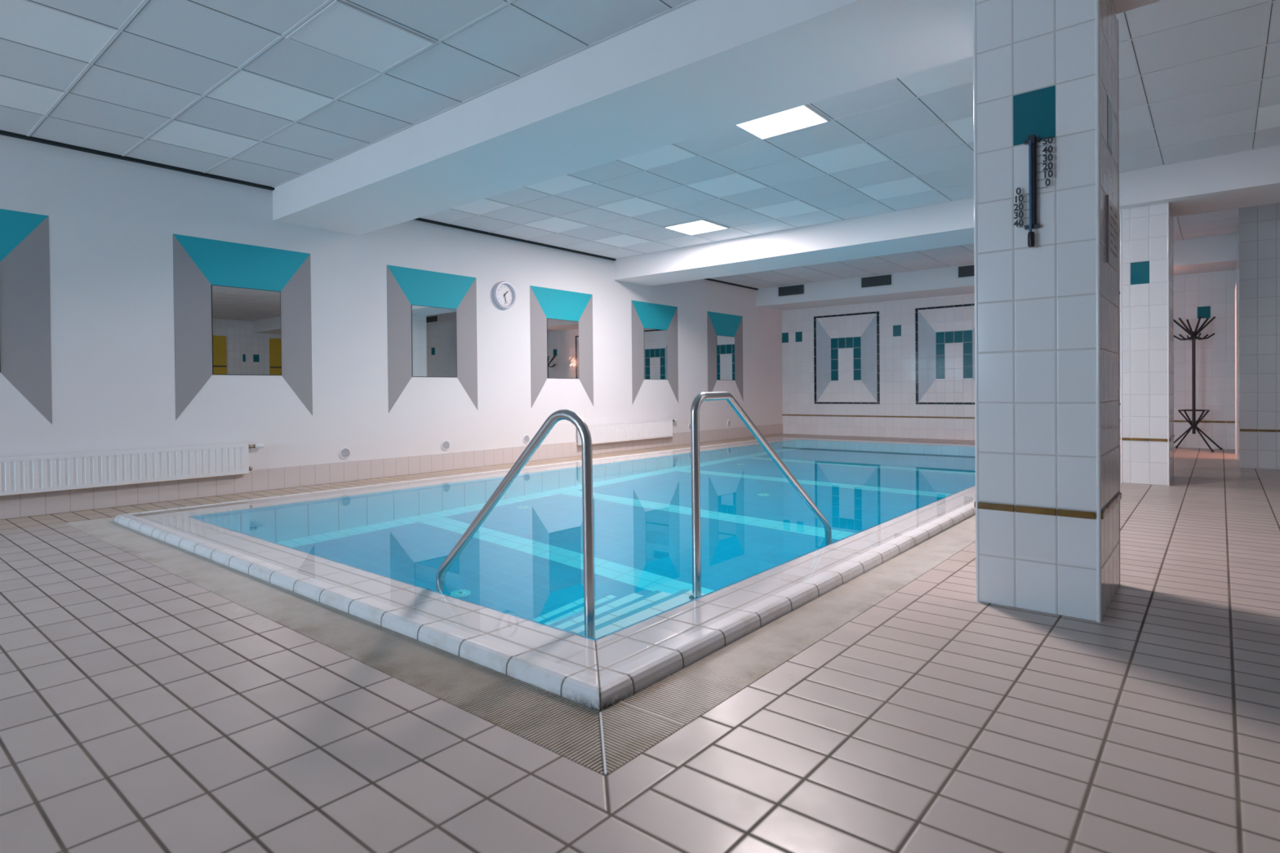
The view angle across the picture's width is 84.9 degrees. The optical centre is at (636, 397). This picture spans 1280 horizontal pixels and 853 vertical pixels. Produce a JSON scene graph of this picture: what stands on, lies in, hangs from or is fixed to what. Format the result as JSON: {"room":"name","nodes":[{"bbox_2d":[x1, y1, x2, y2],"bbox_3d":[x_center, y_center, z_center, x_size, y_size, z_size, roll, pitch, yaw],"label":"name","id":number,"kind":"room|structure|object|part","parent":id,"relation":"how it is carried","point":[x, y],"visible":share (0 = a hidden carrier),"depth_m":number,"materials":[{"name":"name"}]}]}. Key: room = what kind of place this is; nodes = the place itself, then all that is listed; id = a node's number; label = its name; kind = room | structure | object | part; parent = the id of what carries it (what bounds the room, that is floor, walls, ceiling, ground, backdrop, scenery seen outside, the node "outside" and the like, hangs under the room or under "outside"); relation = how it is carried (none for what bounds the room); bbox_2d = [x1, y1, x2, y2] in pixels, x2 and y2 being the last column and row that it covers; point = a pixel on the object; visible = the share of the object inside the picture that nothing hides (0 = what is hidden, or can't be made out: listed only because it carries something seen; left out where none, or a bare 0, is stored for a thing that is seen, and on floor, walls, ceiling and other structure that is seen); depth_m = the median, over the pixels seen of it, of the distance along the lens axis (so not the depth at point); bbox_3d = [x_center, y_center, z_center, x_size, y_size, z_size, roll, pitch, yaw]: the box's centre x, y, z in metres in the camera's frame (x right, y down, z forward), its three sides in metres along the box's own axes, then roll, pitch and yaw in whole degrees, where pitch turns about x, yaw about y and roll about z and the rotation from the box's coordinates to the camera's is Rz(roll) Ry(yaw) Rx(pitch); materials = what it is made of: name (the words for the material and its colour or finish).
{"room":"indoor swimming pool","nodes":[
{"label":"indoor swimming pool","id":0,"kind":"room"},
{"bbox_2d":[0,134,782,470],"bbox_3d":[-3.209,-0.715,7.063,0.200,3.154,19.477,0,1,40],"label":"wall","id":1,"kind":"structure","parent":0,"point":[113,222],"depth_m":6.93,"materials":[{"name":"white paint"}]},
{"bbox_2d":[0,208,52,424],"bbox_3d":[-4.871,-0.587,4.911,0.007,1.600,1.181,0,1,40],"label":"wall mirror","id":2,"kind":"object","parent":1,"relation":"attached to","point":[25,355],"visible":1,"depth_m":5.26,"materials":[{"name":"white paint"}]},
{"bbox_2d":[0,442,263,496],"bbox_3d":[-4.516,0.572,5.272,0.085,0.280,3.234,0,1,40],"label":"radiator","id":3,"kind":"object","parent":1,"relation":"attached to","point":[25,474],"visible":1,"depth_m":5.62,"materials":[{"name":"white metal"}]},
{"bbox_2d":[173,233,312,420],"bbox_3d":[-3.584,-0.615,6.452,0.007,1.600,1.181,0,1,40],"label":"wall mirror","id":4,"kind":"object","parent":1,"relation":"attached to","point":[239,308],"visible":1,"depth_m":6.40,"materials":[{"name":"black mirror"}]},
{"bbox_2d":[212,284,281,374],"bbox_3d":[-3.583,-0.611,6.451,0.003,0.791,0.588,0,1,40],"label":"mirror glass","id":5,"kind":"object","parent":4,"relation":"attached to","point":[246,320],"depth_m":6.44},
{"bbox_2d":[339,447,351,459],"bbox_3d":[-2.983,0.567,7.168,0.011,0.122,0.122,0,1,40],"label":"air vent","id":6,"kind":"object","parent":1,"relation":"in","point":[345,452],"visible":1,"depth_m":7.17,"materials":[{"name":"white plastic"}]},
{"bbox_2d":[0,129,758,289],"bbox_3d":[-3.452,-1.984,6.584,0.045,0.042,18.065,0,1,40],"label":"trim","id":7,"kind":"structure","parent":1,"relation":"attached to","point":[2,132],"depth_m":6.17,"materials":[{"name":"black metal"}]},
{"bbox_2d":[0,423,782,519],"bbox_3d":[-3.114,0.759,7.010,0.012,0.205,19.077,0,1,40],"label":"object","id":8,"kind":"structure","parent":1,"relation":"attached to","point":[15,506],"depth_m":6.86,"materials":[{"name":"tile"}]},
{"bbox_2d":[386,264,477,413],"bbox_3d":[-2.301,-0.642,7.989,0.007,1.600,1.181,0,1,40],"label":"wall mirror","id":9,"kind":"object","parent":1,"relation":"attached to","point":[432,316],"visible":1,"depth_m":7.94,"materials":[{"name":"black mirror"}]},
{"bbox_2d":[411,305,457,377],"bbox_3d":[-2.299,-0.638,7.988,0.003,0.791,0.588,0,1,40],"label":"mirror glass","id":10,"kind":"object","parent":9,"relation":"attached to","point":[433,327],"depth_m":7.98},
{"bbox_2d":[440,440,450,450],"bbox_3d":[-2.205,0.551,8.100,0.011,0.122,0.122,0,1,40],"label":"air vent","id":11,"kind":"object","parent":1,"relation":"in","point":[446,445],"visible":1,"depth_m":8.10,"materials":[{"name":"white plastic"}]},
{"bbox_2d":[493,281,515,308],"bbox_3d":[-1.643,-1.284,8.737,0.060,0.344,0.344,0,1,40],"label":"clock","id":12,"kind":"object","parent":1,"relation":"attached to","point":[504,292],"visible":1,"depth_m":8.74,"materials":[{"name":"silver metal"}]},
{"bbox_2d":[522,434,529,444],"bbox_3d":[-1.420,0.534,9.040,0.011,0.122,0.122,0,1,40],"label":"air vent","id":13,"kind":"object","parent":1,"relation":"in","point":[526,439],"visible":1,"depth_m":9.04,"materials":[{"name":"white plastic"}]},
{"bbox_2d":[529,285,593,407],"bbox_3d":[-0.998,-0.669,9.550,0.007,1.600,1.181,0,1,40],"label":"wall mirror","id":14,"kind":"object","parent":1,"relation":"attached to","point":[561,322],"visible":1,"depth_m":9.52,"materials":[{"name":"black mirror"}]},
{"bbox_2d":[546,318,578,377],"bbox_3d":[-0.996,-0.666,9.549,0.003,0.791,0.588,0,1,40],"label":"mirror glass","id":15,"kind":"object","parent":14,"relation":"attached to","point":[562,334],"depth_m":9.54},
{"bbox_2d":[577,418,677,445],"bbox_3d":[-0.081,0.495,10.584,0.085,0.294,2.268,0,1,40],"label":"radiator","id":16,"kind":"object","parent":1,"relation":"attached to","point":[620,431],"visible":0.94,"depth_m":10.48,"materials":[{"name":"white metal"}]},
{"bbox_2d":[631,300,678,404],"bbox_3d":[0.311,-0.697,11.118,0.007,1.600,1.181,0,1,40],"label":"wall mirror","id":17,"kind":"object","parent":1,"relation":"attached to","point":[655,349],"visible":1,"depth_m":11.08,"materials":[{"name":"black mirror"}]},
{"bbox_2d":[644,328,667,379],"bbox_3d":[0.313,-0.694,11.117,0.003,0.791,0.588,0,1,40],"label":"mirror glass","id":18,"kind":"object","parent":17,"relation":"attached to","point":[655,340],"depth_m":11.11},
{"bbox_2d":[706,311,743,402],"bbox_3d":[1.625,-0.725,12.691,0.007,1.600,1.181,0,1,40],"label":"wall mirror","id":19,"kind":"object","parent":1,"relation":"attached to","point":[724,331],"visible":1,"depth_m":12.66,"materials":[{"name":"black mirror"}]},
{"bbox_2d":[716,335,734,380],"bbox_3d":[1.627,-0.722,12.690,0.003,0.791,0.588,0,1,40],"label":"mirror glass","id":20,"kind":"object","parent":19,"relation":"attached to","point":[725,344],"depth_m":12.68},
{"bbox_2d":[727,420,731,426],"bbox_3d":[1.696,0.468,12.771,0.011,0.122,0.122,0,1,40],"label":"air vent","id":21,"kind":"object","parent":1,"relation":"in","point":[729,423],"visible":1,"depth_m":12.77,"materials":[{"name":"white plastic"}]},
{"bbox_2d":[0,433,1279,852],"bbox_3d":[1.815,0.997,2.899,13.247,0.285,19.477,0,1,40],"label":"floor","id":22,"kind":"structure","parent":0,"point":[141,710],"depth_m":1.86,"materials":[{"name":"tile"}]},
{"bbox_2d":[64,518,603,775],"bbox_3d":[-2.004,0.899,3.404,5.203,0.026,0.233,0,1,40],"label":"grate","id":23,"kind":"object","parent":22,"relation":"on","point":[568,729],"visible":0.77,"depth_m":2.40,"materials":[{"name":"plastic"}]},
{"bbox_2d":[113,437,975,711],"bbox_3d":[1.218,0.818,7.253,4.744,0.099,9.800,0,1,40],"label":"pool edge","id":24,"kind":"structure","parent":22,"relation":"on","point":[598,674],"depth_m":2.82,"materials":[{"name":"tile"}]},
{"bbox_2d":[599,514,975,776],"bbox_3d":[3.131,0.827,5.657,0.233,0.028,10.270,0,1,40],"label":"grate","id":25,"kind":"object","parent":22,"relation":"on","point":[634,725],"visible":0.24,"depth_m":2.36,"materials":[{"name":"plastic"}]},
{"bbox_2d":[973,0,1121,622],"bbox_3d":[1.801,-0.421,3.051,0.458,2.548,0.678,0,1,40],"label":"pillar","id":26,"kind":"structure","parent":22,"relation":"on","point":[1048,495],"depth_m":2.80,"materials":[{"name":"tile"}]},
{"bbox_2d":[1013,134,1053,247],"bbox_3d":[1.574,-0.819,2.777,0.139,0.441,0.040,0,1,40],"label":"thermometer","id":27,"kind":"object","parent":26,"relation":"attached to","point":[1032,140],"visible":1,"depth_m":2.77,"materials":[{"name":"black plastic"}]},
{"bbox_3d":[1.577,-0.849,2.777,0.020,0.323,0.021,0,1,40],"label":"backing rod","id":28,"kind":"part","parent":27,"relation":"part of","materials":[{"name":"black plastic"}]},
{"bbox_2d":[1106,195,1118,272],"bbox_3d":[2.017,-0.683,2.960,0.008,0.270,0.384,0,1,40],"label":"notice board","id":29,"kind":"object","parent":26,"relation":"attached to","point":[1112,215],"visible":1,"depth_m":2.92,"materials":[{"name":"grey"}]},
{"bbox_2d":[1120,202,1174,485],"bbox_3d":[4.883,-0.486,6.683,0.378,2.548,0.746,0,1,40],"label":"pillar","id":30,"kind":"structure","parent":22,"relation":"on","point":[1146,232],"depth_m":6.40,"materials":[{"name":"white tile"}]},
{"bbox_2d":[1173,315,1222,452],"bbox_3d":[7.813,-0.197,9.806,0.537,1.854,0.537,-1,1,-40],"label":"coat rack","id":31,"kind":"object","parent":22,"relation":"on","point":[1193,424],"visible":0.95,"depth_m":9.79,"materials":[{"name":"black metal"}]},
{"bbox_3d":[7.724,-0.994,9.896,0.026,0.262,0.235,-1,1,-39],"label":"arm","id":32,"kind":"part","parent":31,"relation":"part of","materials":[{"name":"black metal"}]},
{"bbox_3d":[7.629,0.448,9.829,0.344,0.557,0.020,0,1,5],"label":"leg","id":33,"kind":"part","parent":31,"relation":"part of","materials":[{"name":"black metal"}]},
{"bbox_3d":[7.836,0.444,10.002,0.020,0.557,0.344,0,1,5],"label":"leg","id":34,"kind":"part","parent":31,"relation":"part of","materials":[{"name":"black metal"}]},
{"bbox_3d":[7.680,-0.992,9.777,0.163,0.262,0.186,0,1,40],"label":"arm","id":35,"kind":"part","parent":31,"relation":"part of","materials":[{"name":"black metal"}]},
{"bbox_3d":[7.850,-0.995,9.917,0.026,0.262,0.235,0,1,21],"label":"arm","id":36,"kind":"part","parent":31,"relation":"part of","materials":[{"name":"black metal"}]},
{"bbox_3d":[7.760,-0.992,9.679,0.026,0.262,0.235,0,1,21],"label":"arm","id":37,"kind":"part","parent":31,"relation":"part of","materials":[{"name":"black metal"}]},
{"bbox_3d":[7.931,-0.995,9.819,0.235,0.262,0.026,-1,1,-9],"label":"arm","id":38,"kind":"part","parent":31,"relation":"part of","materials":[{"name":"black metal"}]},
{"bbox_3d":[7.802,0.448,9.622,0.020,0.557,0.344,0,1,5],"label":"leg","id":39,"kind":"part","parent":31,"relation":"part of","materials":[{"name":"black metal"}]},
{"bbox_3d":[7.886,-0.993,9.700,0.026,0.262,0.235,-1,1,-39],"label":"arm","id":40,"kind":"part","parent":31,"relation":"part of","materials":[{"name":"black metal"}]},
{"bbox_3d":[8.009,0.445,9.795,0.344,0.557,0.020,0,1,5],"label":"leg","id":41,"kind":"part","parent":31,"relation":"part of","materials":[{"name":"black metal"}]},
{"bbox_2d":[0,0,1279,288],"bbox_3d":[1.479,-2.000,2.467,12.802,0.024,18.065,0,1,40],"label":"ceiling","id":42,"kind":"structure","parent":0,"point":[218,87],"depth_m":4.83,"materials":[{"name":"white"}]},
{"bbox_2d":[285,0,435,73],"bbox_3d":[-1.515,-1.970,3.851,0.564,0.012,0.566,0,1,40],"label":"ceiling panel","id":43,"kind":"object","parent":42,"relation":"in","point":[343,30],"visible":1,"depth_m":3.83,"materials":[{"name":"white plastic"}]},
{"bbox_2d":[662,218,728,235],"bbox_3d":[0.716,-2.036,8.358,0.564,0.012,0.566,0,1,40],"label":"recessed light","id":44,"kind":"object","parent":42,"relation":"in","point":[699,226],"visible":1,"depth_m":8.34,"materials":[{"name":"white plastic"}]},
{"bbox_2d":[272,0,1162,235],"bbox_3d":[1.760,-1.896,2.838,12.847,0.405,0.857,0,1,40],"label":"ceiling beam","id":45,"kind":"structure","parent":42,"relation":"attached to","point":[698,68],"depth_m":4.03,"materials":[{"name":"white paint"}]},
{"bbox_2d":[735,104,830,140],"bbox_3d":[1.009,-2.006,5.038,0.564,0.012,0.566,0,1,40],"label":"recessed light","id":46,"kind":"object","parent":42,"relation":"in","point":[803,117],"visible":0.59,"depth_m":5.10,"materials":[{"name":"white plastic"}]},
{"bbox_2d":[613,145,1279,285],"bbox_3d":[4.868,-1.962,6.561,12.847,0.405,0.843,0,1,40],"label":"ceiling beam","id":47,"kind":"structure","parent":42,"relation":"attached to","point":[1251,178],"depth_m":7.73,"materials":[{"name":"white paint"}]},
{"bbox_2d":[756,234,1235,311],"bbox_3d":[5.350,-2.000,11.662,7.047,0.439,1.013,0,1,40],"label":"soffit","id":48,"kind":"structure","parent":42,"relation":"attached to","point":[1218,253],"depth_m":11.64,"materials":[{"name":"white paint"}]},
{"bbox_2d":[777,283,805,297],"bbox_3d":[2.885,-2.004,13.053,0.582,0.229,0.010,0,1,40],"label":"vent grille","id":49,"kind":"object","parent":48,"relation":"attached to","point":[797,290],"visible":1,"depth_m":13.05,"materials":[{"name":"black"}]},
{"bbox_2d":[859,273,893,289],"bbox_3d":[4.122,-2.005,12.021,0.582,0.229,0.010,0,1,40],"label":"vent grille","id":50,"kind":"object","parent":48,"relation":"attached to","point":[882,280],"visible":1,"depth_m":12.02,"materials":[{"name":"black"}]},
{"bbox_2d":[956,263,974,279],"bbox_3d":[5.342,-2.007,11.002,0.582,0.229,0.010,0,1,40],"label":"vent grille","id":51,"kind":"object","parent":48,"relation":"attached to","point":[967,271],"visible":0.41,"depth_m":11.10,"materials":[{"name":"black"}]},
{"bbox_2d":[782,270,1235,449],"bbox_3d":[6.168,-0.851,11.783,8.147,3.154,0.210,0,1,40],"label":"wall","id":52,"kind":"structure","parent":0,"point":[1210,295],"depth_m":12.51,"materials":[{"name":"tile"}]},
{"bbox_2d":[813,311,879,404],"bbox_3d":[4.024,-0.748,13.447,1.309,1.728,0.004,0,1,40],"label":"tiled panel","id":53,"kind":"object","parent":52,"relation":"attached to","point":[846,371],"visible":1,"depth_m":13.43,"materials":[{"name":"tile"}]},
{"bbox_3d":[4.031,-0.127,13.454,1.209,0.414,0.002,0,1,40],"label":"white sill","id":54,"kind":"part","parent":53,"relation":"part of","materials":[{"name":"tile"}]},
{"bbox_2d":[915,303,974,404],"bbox_3d":[5.532,-0.750,12.189,1.309,1.728,0.004,0,1,40],"label":"tiled panel","id":55,"kind":"object","parent":52,"relation":"attached to","point":[944,335],"visible":0.76,"depth_m":12.28,"materials":[{"name":"tile"}]},
{"bbox_3d":[5.538,-0.129,12.195,1.209,0.414,0.002,0,1,40],"label":"white sill","id":56,"kind":"part","parent":55,"relation":"part of","materials":[{"name":"tile"}]},
{"bbox_2d":[1119,291,1120,404],"bbox_3d":[7.040,-0.752,10.930,1.309,1.728,0.004,0,1,40],"label":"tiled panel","id":57,"kind":"object","parent":52,"relation":"attached to","point":[1119,291],"visible":0.02,"depth_m":10.66,"materials":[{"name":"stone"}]},
{"bbox_2d":[1235,202,1279,469],"bbox_3d":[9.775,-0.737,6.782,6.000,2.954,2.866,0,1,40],"label":"pillar","id":58,"kind":"structure","parent":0,"point":[1257,268],"depth_m":7.51,"materials":[{"name":"tile"}]},
{"bbox_2d":[1235,279,1237,459],"bbox_3d":[7.612,-0.349,8.778,0.140,2.180,0.930,0,1,40],"label":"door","id":59,"kind":"structure","parent":58,"relation":"in","point":[1236,285],"depth_m":8.50,"materials":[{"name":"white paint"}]},
{"label":"floor","id":60,"kind":"structure","parent":0,"visible":0},
{"bbox_2d":[186,437,975,721],"bbox_3d":[1.224,1.504,7.259,4.684,1.488,9.740,0,1,40],"label":"pool water","id":61,"kind":"object","parent":60,"relation":"in","point":[525,561],"visible":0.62,"depth_m":4.63,"materials":[{"name":"blue liquid"}]},
{"bbox_3d":[-0.220,1.635,3.298,1.216,1.129,1.196,0,1,40],"label":"steps","id":62,"kind":"structure","parent":60,"relation":"on","visible":0},
{"bbox_2d":[435,409,595,623],"bbox_3d":[-0.534,1.009,2.899,1.022,1.930,0.072,0,1,40],"label":"handrail","id":63,"kind":"object","parent":62,"relation":"on","point":[582,428],"visible":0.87,"depth_m":2.60,"materials":[{"name":"silver metal"}]},
{"bbox_3d":[1.295,1.507,7.200,3.900,1.280,9.140,0,1,40],"label":"wall","id":64,"kind":"structure","parent":0,"visible":0},
{"bbox_2d":[690,391,831,582],"bbox_3d":[0.740,0.721,3.625,0.145,1.513,1.435,0,1,41],"label":"handrail","id":65,"kind":"object","parent":64,"relation":"attached to","point":[700,397],"visible":0.67,"depth_m":3.12,"materials":[{"name":"silver metal"}]}
]}

